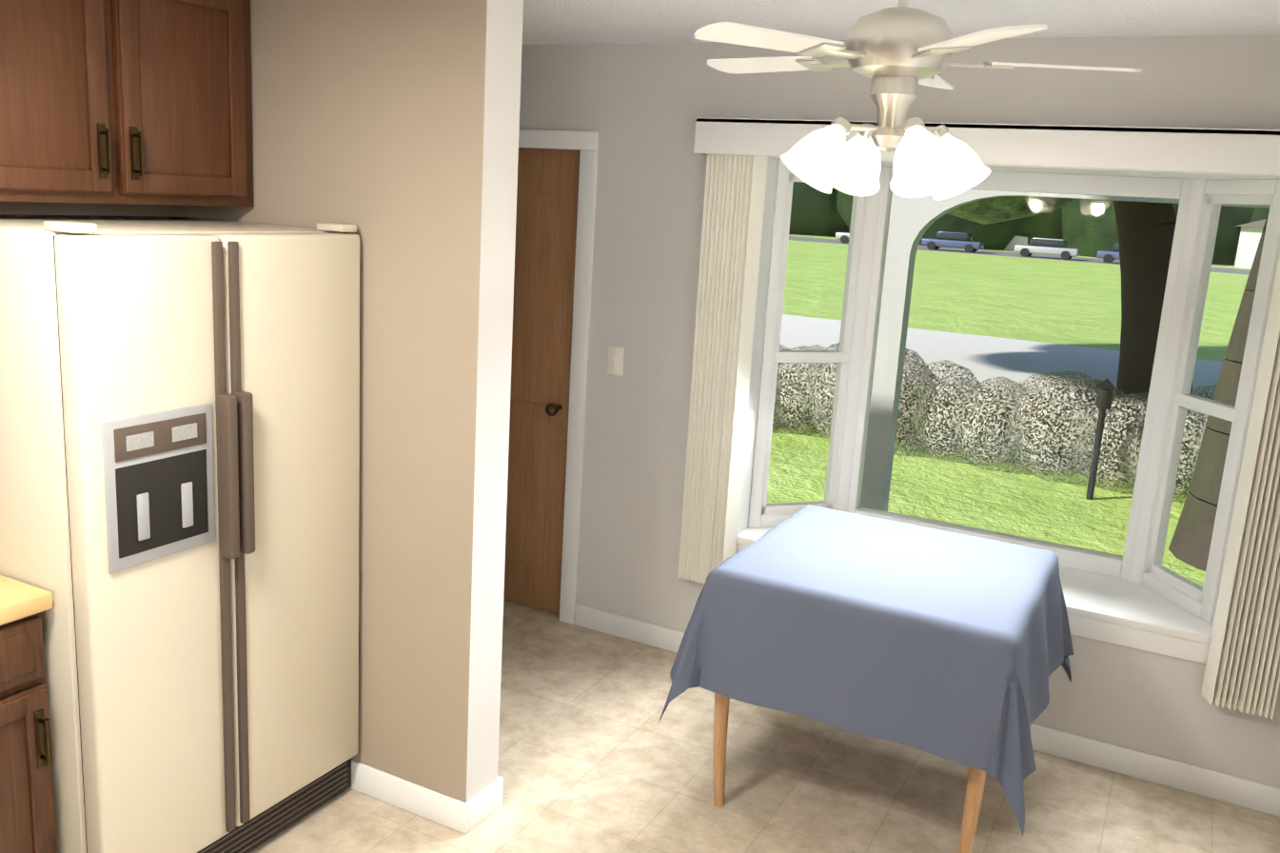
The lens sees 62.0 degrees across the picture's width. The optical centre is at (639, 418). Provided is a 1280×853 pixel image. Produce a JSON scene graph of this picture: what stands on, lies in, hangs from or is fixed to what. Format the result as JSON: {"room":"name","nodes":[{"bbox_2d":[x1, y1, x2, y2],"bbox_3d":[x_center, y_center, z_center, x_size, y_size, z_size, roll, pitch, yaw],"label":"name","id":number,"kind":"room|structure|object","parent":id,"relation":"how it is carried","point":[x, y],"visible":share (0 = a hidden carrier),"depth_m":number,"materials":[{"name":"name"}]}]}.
{"room":"kitchen","nodes":[
{"label":"kitchen","id":0,"kind":"room"},
{"bbox_2d":[0,201,180,216],"bbox_3d":[-2.562,0.202,1.469,0.120,2.440,4.520,9,13,27],"label":"wall","id":1,"kind":"structure","parent":0,"point":[54,208],"depth_m":3.03,"materials":[{"name":"beige paint"}]},
{"bbox_2d":[0,0,129,204],"bbox_3d":[-1.576,-0.866,2.538,0.344,0.672,0.470,9,13,27],"label":"upper cabinet","id":2,"kind":"object","parent":1,"relation":"attached to","point":[63,66],"depth_m":2.57,"materials":[{"name":"brown wood"}]},
{"bbox_2d":[121,0,253,206],"bbox_3d":[-1.358,-0.938,2.943,0.344,0.672,0.461,9,13,27],"label":"upper cabinet","id":3,"kind":"object","parent":1,"relation":"attached to","point":[137,102],"depth_m":2.88,"materials":[{"name":"brown wood"}]},
{"bbox_2d":[180,0,523,802],"bbox_3d":[-1.705,-0.200,3.626,2.940,2.440,0.160,9,13,27],"label":"wall","id":4,"kind":"structure","parent":0,"point":[388,129],"depth_m":2.98,"materials":[{"name":"beige paint"}]},
{"bbox_2d":[349,759,478,833],"bbox_3d":[-1.013,1.091,3.387,1.153,0.095,0.017,9,13,27],"label":"baseboard","id":5,"kind":"structure","parent":4,"relation":"attached to","point":[453,813],"depth_m":3.20,"materials":[{"name":"white wood"}]},
{"bbox_2d":[476,775,503,813],"bbox_3d":[-1.727,0.933,3.938,2.953,0.095,0.013,9,13,27],"label":"baseboard","id":6,"kind":"structure","parent":4,"relation":"attached to","point":[490,798],"depth_m":3.23,"materials":[{"name":"white wood"}]},
{"bbox_2d":[248,599,1279,852],"bbox_3d":[-1.538,1.447,2.019,5.357,0.100,6.250,9,13,27],"label":"floor","id":7,"kind":"structure","parent":0,"point":[597,754],"depth_m":3.47,"materials":[{"name":"tile"}]},
{"bbox_2d":[0,574,56,852],"bbox_3d":[-1.702,0.774,2.461,0.668,1.015,0.371,9,13,27],"label":"base cabinet","id":8,"kind":"object","parent":7,"relation":"on","point":[27,817],"visible":1,"depth_m":2.40,"materials":[{"name":"brown wood"}]},
{"bbox_2d":[0,214,359,852],"bbox_3d":[-1.321,0.332,2.905,0.780,1.740,0.870,9,13,27],"label":"refrigerator","id":9,"kind":"object","parent":7,"relation":"on","point":[179,467],"visible":1,"depth_m":2.58,"materials":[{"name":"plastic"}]},
{"bbox_2d":[658,504,1073,852],"bbox_3d":[0.774,0.830,3.441,1.071,0.790,1.072,9,13,27],"label":"table","id":10,"kind":"object","parent":7,"relation":"on","point":[954,647],"visible":1,"depth_m":3.06,"materials":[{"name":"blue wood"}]},
{"bbox_2d":[519,34,1279,787],"bbox_3d":[0.014,-0.262,4.402,5.257,2.440,0.120,9,13,27],"label":"wall","id":11,"kind":"structure","parent":0,"point":[640,107],"depth_m":4.10,"materials":[{"name":"grey paint"}]},
{"bbox_2d":[503,147,582,613],"bbox_3d":[-0.706,-0.176,4.741,0.938,2.034,0.135,9,13,27],"label":"front door","id":12,"kind":"structure","parent":11,"relation":"in","point":[547,196],"depth_m":4.61,"materials":[{"name":"brown wood"}]},
{"bbox_2d":[518,129,598,624],"bbox_3d":[-0.704,-0.202,4.736,1.096,2.103,0.041,9,13,27],"label":"door frame","id":13,"kind":"structure","parent":11,"relation":"attached to","point":[586,143],"depth_m":4.44,"materials":[{"name":"white wood"}]},
{"bbox_2d":[607,346,624,375],"bbox_3d":[-0.103,-0.236,4.393,0.072,0.116,0.014,9,13,27],"label":"light switch","id":14,"kind":"object","parent":11,"relation":"attached to","point":[615,364],"visible":1,"depth_m":4.39,"materials":[{"name":"white plastic"}]},
{"bbox_2d":[574,604,1279,815],"bbox_3d":[0.905,1.058,4.079,2.695,0.095,0.017,9,13,27],"label":"baseboard","id":15,"kind":"structure","parent":11,"relation":"attached to","point":[1213,784],"depth_m":3.70,"materials":[{"name":"white wood"}]},
{"bbox_2d":[678,117,1279,719],"bbox_3d":[1.161,-0.083,3.681,2.220,1.798,0.114,9,13,27],"label":"vertical blinds","id":16,"kind":"object","parent":11,"relation":"attached to","point":[1242,669],"visible":0.88,"depth_m":3.47,"materials":[{"name":"fabric"}]},
{"bbox_2d":[736,156,1279,663],"bbox_3d":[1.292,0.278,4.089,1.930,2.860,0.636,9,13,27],"label":"bay window","id":17,"kind":"structure","parent":11,"relation":"in","point":[1136,594],"depth_m":3.91,"materials":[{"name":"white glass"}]},
{"bbox_2d":[522,0,1279,44],"bbox_3d":[-1.392,-1.035,1.498,5.357,0.100,6.250,9,13,27],"label":"ceiling","id":18,"kind":"structure","parent":0,"point":[549,22],"depth_m":3.24,"materials":[{"name":"white paint"}]},
{"bbox_2d":[694,0,1142,199],"bbox_3d":[0.591,-0.789,2.462,1.019,0.545,0.995,9,13,27],"label":"ceiling fan","id":19,"kind":"object","parent":18,"relation":"hanging from","point":[900,52],"visible":1,"depth_m":2.36,"materials":[{"name":"silver metal"}]},
{"label":"outside","id":20,"kind":"structure","parent":0,"visible":0},
{"bbox_2d":[766,234,1250,586],"bbox_3d":[52.089,-14.382,97.820,300.000,0.200,215.549,9,13,27],"label":"lawn","id":21,"kind":"structure","parent":20,"point":[944,260],"depth_m":26.76,"materials":[{"name":"green plant"}]},
{"bbox_2d":[772,342,1217,502],"bbox_3d":[4.433,-0.077,13.029,13.181,1.419,2.246,9,13,27],"label":"hedge","id":22,"kind":"object","parent":21,"relation":"on","point":[1078,442],"depth_m":12.62,"materials":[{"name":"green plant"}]},
{"bbox_2d":[779,236,1250,424],"bbox_3d":[25.895,-5.809,49.099,300.000,0.020,75.500,9,13,27],"label":"street","id":23,"kind":"structure","parent":21,"relation":"on","point":[1006,364],"depth_m":23.12,"materials":[{"name":"grey asphalt"}]},
{"bbox_2d":[835,226,1119,262],"bbox_3d":[22.151,-14.190,84.391,35.300,1.450,1.920,9,13,27],"label":"cars","id":24,"kind":"object","parent":23,"relation":"on","point":[964,240],"depth_m":80.07,"materials":[{"name":"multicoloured metal"}]},
{"bbox_2d":[788,181,1269,268],"bbox_3d":[50.151,-20.912,89.501,208.836,25.983,27.324,9,13,27],"label":"treeline","id":25,"kind":"object","parent":21,"relation":"on","point":[1090,224],"depth_m":90.58,"materials":[{"name":"green plant"}]},
{"bbox_2d":[860,189,1270,511],"bbox_3d":[3.243,0.067,4.569,5.100,4.200,1.810,9,13,27],"label":"porch roof","id":26,"kind":"structure","parent":21,"relation":"on","point":[890,384],"depth_m":6.12,"materials":[{"name":"paint"}]},
{"bbox_2d":[1085,377,1116,499],"bbox_3d":[4.867,0.230,11.316,0.200,1.340,0.200,9,13,27],"label":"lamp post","id":27,"kind":"object","parent":21,"relation":"on","point":[1100,397],"depth_m":11.25,"materials":[{"name":"black metal"}]},
{"bbox_2d":[946,196,1268,571],"bbox_3d":[6.215,-5.529,14.298,17.216,11.620,18.770,9,13,27],"label":"trees","id":28,"kind":"object","parent":21,"relation":"on","point":[1227,395],"depth_m":14.48,"materials":[{"name":"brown plant"}]}
]}

